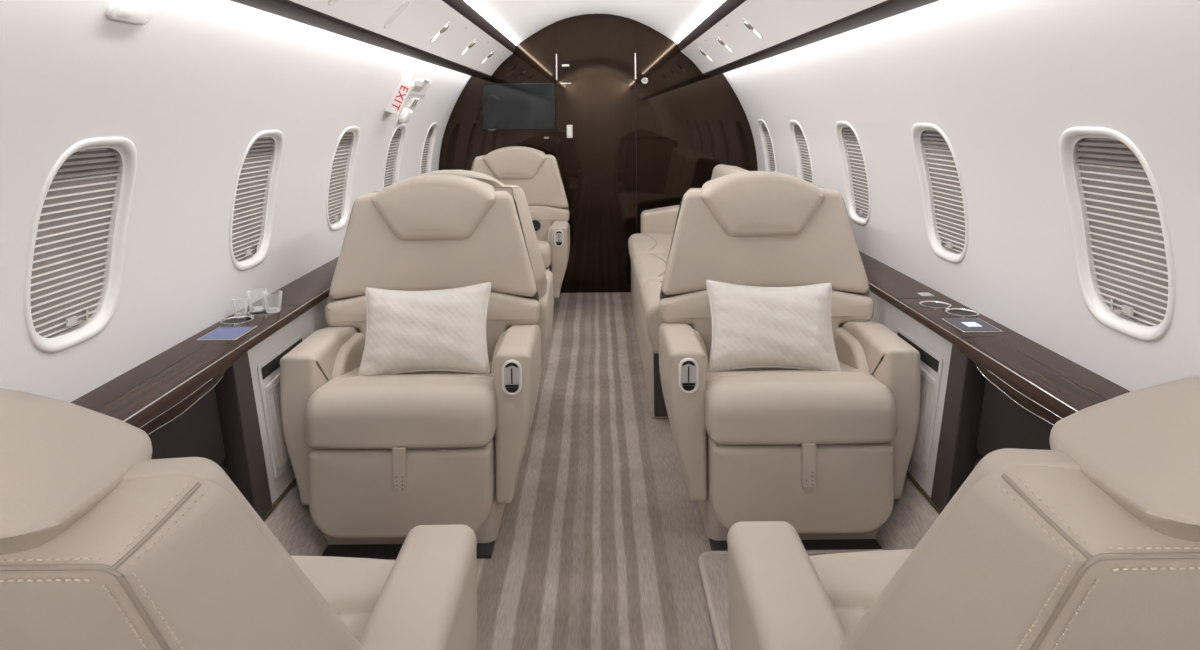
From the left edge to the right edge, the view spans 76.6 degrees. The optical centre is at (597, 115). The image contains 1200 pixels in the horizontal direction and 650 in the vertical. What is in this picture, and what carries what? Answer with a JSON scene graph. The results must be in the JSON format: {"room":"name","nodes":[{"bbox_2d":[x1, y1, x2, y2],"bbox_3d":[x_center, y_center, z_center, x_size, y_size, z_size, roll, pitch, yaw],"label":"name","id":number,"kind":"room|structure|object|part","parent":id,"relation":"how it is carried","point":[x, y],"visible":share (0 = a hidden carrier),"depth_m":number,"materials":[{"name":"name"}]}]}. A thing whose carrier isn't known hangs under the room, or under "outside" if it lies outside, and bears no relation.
{"room":"aircraft cabin","nodes":[
{"label":"aircraft cabin","id":0,"kind":"room"},
{"bbox_2d":[0,0,470,402],"bbox_3d":[-0.900,0.137,1.290,0.292,0.975,7.380,-1,0,0],"label":"wall","id":1,"kind":"structure","parent":0,"point":[191,86],"depth_m":1.79,"materials":[{"name":"white plastic"}]},
{"bbox_2d":[24,137,136,352],"bbox_3d":[-1.028,0.250,1.520,0.102,0.415,0.286,-1,0,0],"label":"window","id":2,"kind":"structure","parent":1,"relation":"in","point":[76,248],"depth_m":1.53,"materials":[{"name":"white plastic"}]},
{"bbox_2d":[106,0,152,24],"bbox_3d":[-0.865,-0.192,1.408,0.028,0.038,0.120,-1,0,0],"label":"wall lamp","id":3,"kind":"object","parent":1,"relation":"attached to","point":[121,10],"visible":1,"depth_m":1.39,"materials":[{"name":"white plastic"}]},
{"bbox_2d":[70,256,338,434],"bbox_3d":[-0.955,0.596,1.290,0.167,0.072,7.380,-1,0,0],"label":"ledge","id":4,"kind":"object","parent":1,"relation":"attached to","point":[148,396],"visible":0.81,"depth_m":1.75,"materials":[{"name":"brown wood"}]},
{"bbox_2d":[233,297,247,317],"bbox_3d":[-0.994,0.535,2.118,0.040,0.052,0.040,-1,0,0],"label":"glass tumbler","id":5,"kind":"object","parent":4,"relation":"on","point":[236,297],"visible":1,"depth_m":2.11,"materials":[{"name":"clear glass"}]},
{"bbox_2d":[247,288,266,311],"bbox_3d":[-0.979,0.532,2.186,0.054,0.058,0.054,-1,0,0],"label":"glass tumbler","id":6,"kind":"object","parent":4,"relation":"on","point":[258,309],"visible":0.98,"depth_m":2.19,"materials":[{"name":"clear glass"}]},
{"bbox_2d":[264,290,282,312],"bbox_3d":[-0.926,0.533,2.172,0.050,0.055,0.050,-1,0,0],"label":"glass tumbler","id":7,"kind":"object","parent":4,"relation":"on","point":[273,310],"visible":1,"depth_m":2.17,"materials":[{"name":"clear glass"}]},
{"bbox_2d":[229,130,283,270],"bbox_3d":[-1.028,0.250,2.288,0.102,0.415,0.286,-1,0,0],"label":"window","id":8,"kind":"structure","parent":1,"relation":"in","point":[253,200],"depth_m":2.32,"materials":[{"name":"white plastic"}]},
{"bbox_2d":[232,137,273,260],"bbox_3d":[-1.034,0.247,2.288,0.066,0.370,0.239,-1,0,0],"label":"blind","id":9,"kind":"object","parent":8,"relation":"attached to","point":[252,223],"depth_m":2.32,"materials":[{"name":"grey plastic"}]},
{"bbox_2d":[326,126,359,230],"bbox_3d":[-1.028,0.250,3.056,0.102,0.415,0.286,-1,0,0],"label":"window","id":10,"kind":"structure","parent":1,"relation":"in","point":[338,197],"depth_m":3.10,"materials":[{"name":"white plastic"}]},
{"bbox_2d":[328,132,352,222],"bbox_3d":[-1.034,0.247,3.056,0.066,0.370,0.239,-1,0,0],"label":"blind","id":11,"kind":"object","parent":10,"relation":"attached to","point":[341,177],"depth_m":3.11,"materials":[{"name":"grey plastic"}]},
{"bbox_2d":[230,0,490,77],"bbox_3d":[-0.737,-0.258,1.290,0.089,0.029,7.380,-1,0,0],"label":"trim","id":12,"kind":"structure","parent":1,"relation":"attached to","point":[288,9],"depth_m":2.19,"materials":[{"name":"brown wood"}]},
{"bbox_2d":[383,124,405,187],"bbox_3d":[-1.028,0.250,3.824,0.102,0.415,0.286,-1,0,0],"label":"window","id":13,"kind":"structure","parent":1,"relation":"in","point":[395,147],"depth_m":3.90,"materials":[{"name":"white plastic"}]},
{"bbox_2d":[384,129,400,187],"bbox_3d":[-1.034,0.247,3.824,0.066,0.370,0.239,-1,0,0],"label":"blind","id":14,"kind":"object","parent":13,"relation":"attached to","point":[393,160],"depth_m":3.89,"materials":[{"name":"grey plastic"}]},
{"bbox_2d":[385,78,413,114],"bbox_3d":[-0.897,-0.086,3.499,0.127,0.171,0.162,-1,0,0],"label":"exit sign","id":15,"kind":"object","parent":1,"relation":"attached to","point":[398,99],"visible":1,"depth_m":3.42,"materials":[{"name":"white plastic"}]},
{"bbox_2d":[289,0,512,75],"bbox_3d":[-0.635,-0.336,1.290,0.166,0.172,7.380,-1,0,0],"label":"panel","id":16,"kind":"object","parent":1,"relation":"attached to","point":[434,27],"visible":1,"depth_m":2.79,"materials":[{"name":"white plastic"}]},
{"bbox_2d":[430,22,449,42],"bbox_3d":[-0.631,-0.335,3.050,0.082,0.084,0.052,-1,0,0],"label":"light","id":17,"kind":"object","parent":16,"relation":"attached to","point":[444,27],"depth_m":3.03,"materials":[{"name":"white plastic"}]},
{"bbox_2d":[439,24,448,32],"bbox_3d":[-0.617,-0.349,3.050,0.042,0.040,0.039,-1,0,0],"label":"lamp","id":18,"kind":"object","parent":16,"relation":"attached to","point":[443,28],"depth_m":3.03,"materials":[{"name":"silver metal"}]},
{"bbox_2d":[398,79,431,122],"bbox_3d":[-0.920,-0.073,3.840,0.120,0.221,0.360,-1,0,0],"label":"handle","id":19,"kind":"object","parent":1,"relation":"attached to","point":[421,87],"visible":0.94,"depth_m":3.80,"materials":[{"name":"white plastic"}]},
{"bbox_3d":[-0.953,0.001,3.769,0.051,0.072,0.115,-1,0,0],"label":"pull handle","id":20,"kind":"part","parent":19,"relation":"part of","materials":[{"name":"white plastic"}]},
{"bbox_3d":[-0.933,-0.066,3.870,0.028,0.046,0.140,-1,0,0],"label":"instruction plate","id":21,"kind":"part","parent":19,"relation":"part of","materials":[{"name":"white plastic"}]},
{"bbox_3d":[-0.896,-0.140,3.840,0.045,0.072,0.360,-1,0,0],"label":"plate","id":22,"kind":"part","parent":19,"relation":"part of","materials":[{"name":"white plastic"}]},
{"bbox_2d":[420,123,437,173],"bbox_3d":[-1.028,0.250,4.592,0.102,0.415,0.286,-1,0,0],"label":"window","id":23,"kind":"structure","parent":1,"relation":"in","point":[428,146],"depth_m":4.68,"materials":[{"name":"white plastic"}]},
{"bbox_2d":[421,126,432,173],"bbox_3d":[-1.034,0.247,4.592,0.066,0.370,0.239,-1,0,0],"label":"blind","id":24,"kind":"object","parent":23,"relation":"attached to","point":[427,151],"depth_m":4.68,"materials":[{"name":"grey plastic"}]},
{"bbox_2d":[219,297,329,503],"bbox_3d":[-0.895,0.804,1.290,0.118,0.420,7.380,-1,0,0],"label":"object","id":25,"kind":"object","parent":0,"point":[313,320],"depth_m":2.05,"materials":[{"name":"grey plastic"}]},
{"bbox_2d":[148,387,228,475],"bbox_3d":[-0.910,0.820,1.097,0.075,0.370,1.495,-1,0,0],"label":"panel","id":26,"kind":"object","parent":25,"relation":"attached to","point":[197,432],"visible":0.12,"depth_m":1.73,"materials":[{"name":"brown wood"}]},
{"bbox_2d":[214,351,272,520],"bbox_3d":[-0.893,0.804,1.907,0.120,0.420,0.083,-1,0,0],"label":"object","id":27,"kind":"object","parent":25,"relation":"attached to","point":[245,463],"depth_m":1.87,"materials":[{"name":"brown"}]},
{"bbox_2d":[257,334,302,478],"bbox_3d":[-0.863,0.804,2.132,0.052,0.300,0.295,-1,0,0],"label":"pocket","id":28,"kind":"object","parent":25,"relation":"attached to","point":[268,370],"visible":0.36,"depth_m":2.02,"materials":[{"name":"grey plastic"}]},
{"bbox_2d":[262,478,327,555],"bbox_3d":[-0.782,1.083,1.290,0.117,0.168,7.380,-1,0,0],"label":"baseboard","id":29,"kind":"structure","parent":25,"relation":"attached to","point":[291,522],"depth_m":1.99,"materials":[{"name":"carpet"}]},
{"bbox_2d":[385,292,717,649],"bbox_3d":[0.012,1.160,1.290,1.600,0.001,7.380,-1,0,0],"label":"floor","id":30,"kind":"structure","parent":0,"point":[601,539],"depth_m":2.17,"materials":[{"name":"carpet"}]},
{"bbox_2d":[0,388,476,649],"bbox_3d":[-0.531,0.679,0.867,0.697,0.972,0.834,-1,0,0],"label":"seat","id":31,"kind":"object","parent":30,"relation":"on","point":[105,544],"visible":1,"depth_m":0.56,"materials":[{"name":"beige leather"}]},
{"bbox_3d":[-0.541,0.420,0.651,0.655,0.318,0.207,-1,0,0],"label":"backrest","id":32,"kind":"part","parent":31,"relation":"part of","materials":[{"name":"beige leather"}]},
{"bbox_2d":[291,556,395,636],"bbox_3d":[-0.537,0.797,1.018,0.496,0.165,0.524,-1,0,0],"label":"seat cushion","id":33,"kind":"object","parent":31,"relation":"on","point":[352,587],"depth_m":1.17,"materials":[{"name":"beige leather"}]},
{"bbox_3d":[-0.239,0.844,0.987,0.115,0.414,0.419,-1,0,0],"label":"armrest","id":34,"kind":"part","parent":31,"relation":"part of","materials":[{"name":"beige leather"}]},
{"bbox_2d":[279,174,540,558],"bbox_3d":[-0.519,0.679,2.244,0.683,0.971,0.596,-1,0,0],"label":"seat","id":35,"kind":"object","parent":30,"relation":"on","point":[374,459],"visible":0.91,"depth_m":2.04,"materials":[{"name":"beige leather"}]},
{"bbox_3d":[-0.808,0.850,2.243,0.102,0.414,0.419,-1,0,0],"label":"armrest","id":36,"kind":"part","parent":35,"relation":"part of","materials":[{"name":"beige leather"}]},
{"bbox_2d":[304,362,496,448],"bbox_3d":[-0.518,0.797,2.212,0.496,0.165,0.524,-1,0,0],"label":"seat cushion","id":37,"kind":"object","parent":35,"relation":"on","point":[345,409],"depth_m":1.96,"materials":[{"name":"beige leather"}]},
{"bbox_3d":[-0.514,1.160,2.212,0.470,0.010,0.435,-1,0,0],"label":"track plate","id":38,"kind":"part","parent":35,"relation":"part of","materials":[{"name":"grey metal"}]},
{"bbox_2d":[358,282,490,375],"bbox_3d":[-0.500,0.627,2.223,0.376,0.248,0.169,-1,0,-3],"label":"throw pillow","id":39,"kind":"object","parent":35,"relation":"on","point":[445,329],"visible":0.95,"depth_m":2.17,"materials":[{"name":"white fabric"}]},
{"bbox_3d":[-0.522,0.411,2.427,0.655,0.334,0.072,-1,0,0],"label":"backrest","id":40,"kind":"part","parent":35,"relation":"part of","materials":[{"name":"beige leather"}]},
{"bbox_3d":[-0.226,0.844,2.243,0.102,0.414,0.419,-1,0,0],"label":"armrest","id":41,"kind":"part","parent":35,"relation":"part of","materials":[{"name":"beige leather"}]},
{"bbox_2d":[382,170,553,375],"bbox_3d":[-0.519,0.679,2.926,0.683,0.971,0.596,-1,0,0],"label":"seat","id":42,"kind":"object","parent":30,"relation":"on","point":[543,278],"visible":0.12,"depth_m":2.72,"materials":[{"name":"beige leather"}]},
{"bbox_3d":[-0.226,0.844,2.927,0.102,0.414,0.419,-1,0,0],"label":"armrest","id":43,"kind":"part","parent":42,"relation":"part of","materials":[{"name":"beige leather"}]},
{"bbox_2d":[471,146,569,302],"bbox_3d":[-0.510,0.679,4.544,0.683,0.971,0.596,-1,0,0],"label":"seat","id":44,"kind":"object","parent":30,"relation":"on","point":[538,175],"visible":0.49,"depth_m":4.70,"materials":[{"name":"beige leather"}]},
{"bbox_3d":[-0.513,0.411,4.727,0.655,0.334,0.072,-1,0,0],"label":"backrest","id":45,"kind":"part","parent":44,"relation":"part of","materials":[{"name":"beige leather"}]},
{"bbox_2d":[532,220,540,230],"bbox_3d":[-0.385,0.677,4.678,0.068,0.068,0.012,-1,0,0],"label":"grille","id":46,"kind":"object","parent":44,"relation":"attached to","point":[536,223],"depth_m":4.68,"materials":[{"name":"black plastic"}]},
{"bbox_2d":[538,241,551,267],"bbox_3d":[-0.509,0.797,4.512,0.496,0.165,0.524,-1,0,0],"label":"seat cushion","id":47,"kind":"object","parent":44,"relation":"on","point":[545,247],"depth_m":4.27,"materials":[{"name":"beige leather"}]},
{"bbox_3d":[-0.217,0.843,4.543,0.102,0.414,0.419,-1,0,0],"label":"armrest","id":48,"kind":"part","parent":44,"relation":"part of","materials":[{"name":"beige leather"}]},
{"bbox_2d":[628,164,747,417],"bbox_3d":[0.528,0.725,3.810,0.689,0.858,1.900,-1,0,0],"label":"divan","id":49,"kind":"object","parent":30,"relation":"on","point":[649,249],"visible":0.18,"depth_m":3.63,"materials":[{"name":"beige leather"}]},
{"bbox_2d":[628,233,672,272],"bbox_3d":[0.456,0.804,4.274,0.544,0.193,0.652,-1,0,0],"label":"seat cushion","id":50,"kind":"object","parent":49,"relation":"on","point":[638,243],"depth_m":4.25,"materials":[{"name":"beige leather"}]},
{"bbox_2d":[633,253,668,303],"bbox_3d":[0.456,0.804,3.624,0.544,0.193,0.642,-1,0,0],"label":"seat cushion","id":51,"kind":"object","parent":49,"relation":"on","point":[646,266],"depth_m":3.61,"materials":[{"name":"beige leather"}]},
{"bbox_2d":[640,280,663,353],"bbox_3d":[0.456,0.804,3.080,0.544,0.193,0.440,-1,0,0],"label":"seat cushion","id":52,"kind":"object","parent":49,"relation":"on","point":[650,290],"depth_m":2.91,"materials":[{"name":"beige leather"}]},
{"bbox_3d":[0.508,1.024,2.895,0.586,0.238,0.014,-1,0,0],"label":"panel","id":53,"kind":"part","parent":49,"relation":"part of","materials":[{"name":"brown"}]},
{"bbox_3d":[0.569,0.719,4.681,0.598,0.330,0.159,-1,0,0],"label":"armrest","id":54,"kind":"part","parent":49,"relation":"part of","materials":[{"name":"beige leather"}]},
{"bbox_2d":[711,164,747,179],"bbox_3d":[0.743,0.528,4.274,0.255,0.468,0.652,-1,0,0],"label":"cushion","id":55,"kind":"object","parent":49,"relation":"on","point":[720,170],"depth_m":4.33,"materials":[{"name":"beige leather"}]},
{"bbox_2d":[659,171,920,550],"bbox_3d":[0.533,0.668,2.244,0.683,0.971,0.596,-1,0,0],"label":"seat","id":56,"kind":"object","parent":30,"relation":"on","point":[827,455],"visible":0.94,"depth_m":2.04,"materials":[{"name":"beige leather"}]},
{"bbox_3d":[0.244,0.839,2.243,0.102,0.414,0.419,-1,0,0],"label":"armrest","id":57,"kind":"part","parent":56,"relation":"part of","materials":[{"name":"beige leather"}]},
{"bbox_3d":[0.530,0.401,2.427,0.655,0.334,0.072,-1,0,0],"label":"backrest","id":58,"kind":"part","parent":56,"relation":"part of","materials":[{"name":"beige leather"}]},
{"bbox_2d":[706,280,840,371],"bbox_3d":[0.509,0.617,2.221,0.374,0.248,0.170,-1,0,5],"label":"throw pillow","id":59,"kind":"object","parent":56,"relation":"on","point":[753,326],"visible":0.94,"depth_m":2.17,"materials":[{"name":"white fabric"}]},
{"bbox_3d":[0.538,1.149,2.212,0.470,0.010,0.435,-1,0,0],"label":"track plate","id":60,"kind":"part","parent":56,"relation":"part of","materials":[{"name":"grey metal"}]},
{"bbox_2d":[705,359,897,444],"bbox_3d":[0.534,0.786,2.212,0.496,0.165,0.524,-1,0,0],"label":"seat cushion","id":61,"kind":"object","parent":56,"relation":"on","point":[855,404],"depth_m":1.96,"materials":[{"name":"beige leather"}]},
{"bbox_3d":[0.826,0.833,2.243,0.102,0.414,0.419,-1,0,0],"label":"armrest","id":62,"kind":"part","parent":56,"relation":"part of","materials":[{"name":"beige leather"}]},
{"bbox_2d":[698,549,882,649],"bbox_3d":[0.517,1.145,1.460,0.518,0.018,1.067,-1,0,0],"label":"floor mat","id":63,"kind":"object","parent":30,"relation":"on","point":[713,565],"visible":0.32,"depth_m":1.85,"materials":[{"name":"carpet"}]},
{"bbox_2d":[727,376,1199,649],"bbox_3d":[0.545,0.668,0.867,0.697,0.972,0.834,-1,0,0],"label":"seat","id":64,"kind":"object","parent":63,"relation":"on","point":[1090,541],"visible":1,"depth_m":0.56,"materials":[{"name":"beige leather"}]},
{"bbox_3d":[0.256,0.839,0.987,0.115,0.414,0.419,-1,0,0],"label":"armrest","id":65,"kind":"part","parent":64,"relation":"part of","materials":[{"name":"beige leather"}]},
{"bbox_2d":[809,549,912,631],"bbox_3d":[0.553,0.786,1.018,0.496,0.165,0.524,-1,0,0],"label":"seat cushion","id":66,"kind":"object","parent":64,"relation":"on","point":[852,581],"depth_m":1.17,"materials":[{"name":"beige leather"}]},
{"bbox_3d":[0.549,0.408,0.651,0.655,0.318,0.207,-1,0,0],"label":"backrest","id":67,"kind":"part","parent":64,"relation":"part of","materials":[{"name":"beige leather"}]},
{"bbox_2d":[470,0,719,43],"bbox_3d":[-0.006,-0.570,1.290,1.028,0.196,7.380,-1,0,0],"label":"ceiling","id":68,"kind":"structure","parent":0,"point":[519,19],"depth_m":4.30,"materials":[{"name":"white"}]},
{"bbox_2d":[464,0,517,44],"bbox_3d":[-0.525,-0.463,1.290,0.013,0.009,7.380,-1,0,0],"label":"recessed light","id":69,"kind":"object","parent":68,"relation":"in","point":[469,2],"visible":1,"depth_m":3.66,"materials":[{"name":"white"}]},
{"bbox_2d":[675,0,724,43],"bbox_3d":[0.516,-0.473,1.290,0.013,0.009,7.380,-1,0,0],"label":"recessed light","id":70,"kind":"object","parent":68,"relation":"in","point":[720,2],"visible":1,"depth_m":3.74,"materials":[{"name":"white plastic"}]},
{"bbox_2d":[439,14,757,292],"bbox_3d":[0.003,0.240,4.995,2.240,1.880,0.030,-1,0,0],"label":"wall","id":71,"kind":"structure","parent":0,"point":[689,123],"depth_m":4.98,"materials":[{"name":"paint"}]},
{"bbox_2d":[442,0,515,52],"bbox_3d":[-0.548,-0.441,1.290,0.034,0.066,7.380,-1,0,0],"label":"trim","id":72,"kind":"structure","parent":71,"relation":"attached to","point":[460,6],"depth_m":3.49,"materials":[{"name":"brown wood"}]},
{"bbox_2d":[482,83,554,130],"bbox_3d":[-0.515,-0.057,4.960,0.466,0.304,0.040,-1,0,0],"label":"television","id":73,"kind":"object","parent":71,"relation":"attached to","point":[515,106],"visible":1,"depth_m":4.94,"materials":[{"name":"black plastic"}]},
{"bbox_2d":[556,17,636,292],"bbox_3d":[-0.004,0.258,4.973,0.523,1.796,0.013,-1,0,0],"label":"door","id":74,"kind":"structure","parent":71,"relation":"in","point":[598,165],"depth_m":4.97,"materials":[{"name":"paint"}]},
{"bbox_2d":[567,125,572,137],"bbox_3d":[-0.182,0.104,4.969,0.038,0.085,0.010,-1,0,0],"label":"switch plate","id":75,"kind":"object","parent":74,"relation":"attached to","point":[569,127],"visible":1,"depth_m":4.96,"materials":[{"name":"beige plastic"}]},
{"bbox_3d":[-0.010,-0.320,4.973,0.523,0.170,0.013,-1,0,0],"label":"hinge trim","id":76,"kind":"part","parent":74,"relation":"part of","materials":[{"name":"silver metal"}]},
{"bbox_2d":[642,78,647,83],"bbox_3d":[0.310,-0.227,4.975,0.042,0.042,0.010,-1,0,0],"label":"lock","id":77,"kind":"object","parent":71,"relation":"attached to","point":[644,80],"visible":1,"depth_m":4.97,"materials":[{"name":"silver metal"}]},
{"bbox_2d":[677,0,745,50],"bbox_3d":[0.538,-0.453,1.290,0.034,0.066,7.380,-1,0,0],"label":"trim","id":78,"kind":"structure","parent":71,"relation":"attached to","point":[727,6],"depth_m":3.56,"materials":[{"name":"brown wood"}]},
{"bbox_2d":[870,292,982,496],"bbox_3d":[0.911,0.785,1.290,0.118,0.420,7.380,-1,0,0],"label":"wall","id":79,"kind":"structure","parent":0,"point":[886,314],"depth_m":2.05,"materials":[{"name":"grey plastic"}]},
{"bbox_2d":[876,471,940,549],"bbox_3d":[0.805,1.067,1.290,0.117,0.168,7.380,-1,0,0],"label":"baseboard","id":80,"kind":"structure","parent":79,"relation":"attached to","point":[912,515],"depth_m":1.99,"materials":[{"name":"carpet"}]},
{"bbox_2d":[897,328,942,471],"bbox_3d":[0.880,0.786,2.132,0.053,0.300,0.295,-1,0,0],"label":"pocket","id":81,"kind":"object","parent":79,"relation":"attached to","point":[931,364],"visible":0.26,"depth_m":2.02,"materials":[{"name":"grey plastic"}]},
{"bbox_2d":[930,344,985,514],"bbox_3d":[0.909,0.785,1.907,0.120,0.420,0.083,-1,0,0],"label":"table support panel","id":82,"kind":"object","parent":79,"relation":"attached to","point":[962,409],"depth_m":1.87,"materials":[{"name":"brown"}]},
{"bbox_2d":[974,379,1052,467],"bbox_3d":[0.927,0.800,1.097,0.075,0.370,1.495,-1,0,0],"label":"panel","id":83,"kind":"object","parent":79,"relation":"attached to","point":[1004,423],"visible":0.11,"depth_m":1.73,"materials":[{"name":"brown wood"}]},
{"bbox_2d":[723,0,1199,390],"bbox_3d":[0.903,0.118,1.290,0.292,0.975,7.380,-1,0,0],"label":"wall","id":84,"kind":"structure","parent":0,"point":[1003,80],"depth_m":1.80,"materials":[{"name":"white plastic"}]},
{"bbox_2d":[757,119,776,171],"bbox_3d":[1.033,0.229,4.592,0.102,0.415,0.286,-1,0,0],"label":"window","id":85,"kind":"structure","parent":84,"relation":"in","point":[768,149],"depth_m":4.68,"materials":[{"name":"white plastic"}]},
{"bbox_2d":[762,123,774,171],"bbox_3d":[1.039,0.226,4.592,0.066,0.370,0.239,-1,0,0],"label":"blind","id":86,"kind":"object","parent":85,"relation":"attached to","point":[768,149],"depth_m":4.68,"materials":[{"name":"grey plastic"}]},
{"bbox_2d":[681,0,886,72],"bbox_3d":[0.628,-0.349,1.290,0.166,0.172,7.380,-1,0,0],"label":"panel","id":87,"kind":"object","parent":84,"relation":"attached to","point":[754,26],"visible":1,"depth_m":2.89,"materials":[{"name":"white plastic"}]},
{"bbox_2d":[743,19,762,38],"bbox_3d":[0.624,-0.348,3.050,0.082,0.084,0.052,-1,0,0],"label":"light","id":88,"kind":"object","parent":87,"relation":"attached to","point":[748,24],"depth_m":3.03,"materials":[{"name":"white plastic"}]},
{"bbox_2d":[789,120,813,184],"bbox_3d":[1.033,0.229,3.824,0.102,0.415,0.286,-1,0,0],"label":"window","id":89,"kind":"structure","parent":84,"relation":"in","point":[800,144],"depth_m":3.90,"materials":[{"name":"white plastic"}]},
{"bbox_2d":[794,124,811,183],"bbox_3d":[1.039,0.226,3.824,0.066,0.370,0.239,-1,0,0],"label":"blind","id":90,"kind":"object","parent":89,"relation":"attached to","point":[802,156],"depth_m":3.89,"materials":[{"name":"grey plastic"}]},
{"bbox_2d":[703,0,938,75],"bbox_3d":[0.732,-0.273,1.290,0.089,0.029,7.380,-1,0,0],"label":"trim","id":91,"kind":"structure","parent":84,"relation":"attached to","point":[889,8],"depth_m":2.31,"materials":[{"name":"brown wood"}]},
{"bbox_2d":[835,121,870,224],"bbox_3d":[1.033,0.229,3.056,0.102,0.415,0.286,-1,0,0],"label":"window","id":92,"kind":"structure","parent":84,"relation":"in","point":[857,186],"depth_m":3.10,"materials":[{"name":"white plastic"}]},
{"bbox_2d":[842,127,868,217],"bbox_3d":[1.039,0.226,3.056,0.066,0.370,0.239,-1,0,0],"label":"blind","id":93,"kind":"object","parent":92,"relation":"attached to","point":[855,176],"depth_m":3.11,"materials":[{"name":"grey plastic"}]},
{"bbox_2d":[912,123,968,262],"bbox_3d":[1.033,0.229,2.288,0.102,0.415,0.286,-1,0,0],"label":"window","id":94,"kind":"structure","parent":84,"relation":"in","point":[942,189],"depth_m":2.32,"materials":[{"name":"white plastic"}]},
{"bbox_2d":[922,130,964,252],"bbox_3d":[1.039,0.226,2.288,0.066,0.370,0.239,-1,0,0],"label":"blind","id":95,"kind":"object","parent":94,"relation":"attached to","point":[944,214],"depth_m":2.32,"materials":[{"name":"grey plastic"}]},
{"bbox_2d":[859,251,1130,425],"bbox_3d":[0.967,0.576,1.290,0.167,0.072,7.380,-1,0,0],"label":"ledge","id":96,"kind":"object","parent":84,"relation":"attached to","point":[1049,385],"visible":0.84,"depth_m":1.75,"materials":[{"name":"brown wood"}]},
{"bbox_2d":[1059,127,1174,340],"bbox_3d":[1.033,0.229,1.520,0.102,0.415,0.286,-1,0,0],"label":"window","id":97,"kind":"structure","parent":84,"relation":"in","point":[1121,238],"depth_m":1.53,"materials":[{"name":"white plastic"}]},
{"bbox_2d":[1076,138,1167,325],"bbox_3d":[1.039,0.226,1.520,0.066,0.370,0.239,-1,0,0],"label":"blind","id":98,"kind":"object","parent":97,"relation":"attached to","point":[1122,268],"depth_m":1.53,"materials":[{"name":"grey plastic"}]}
]}

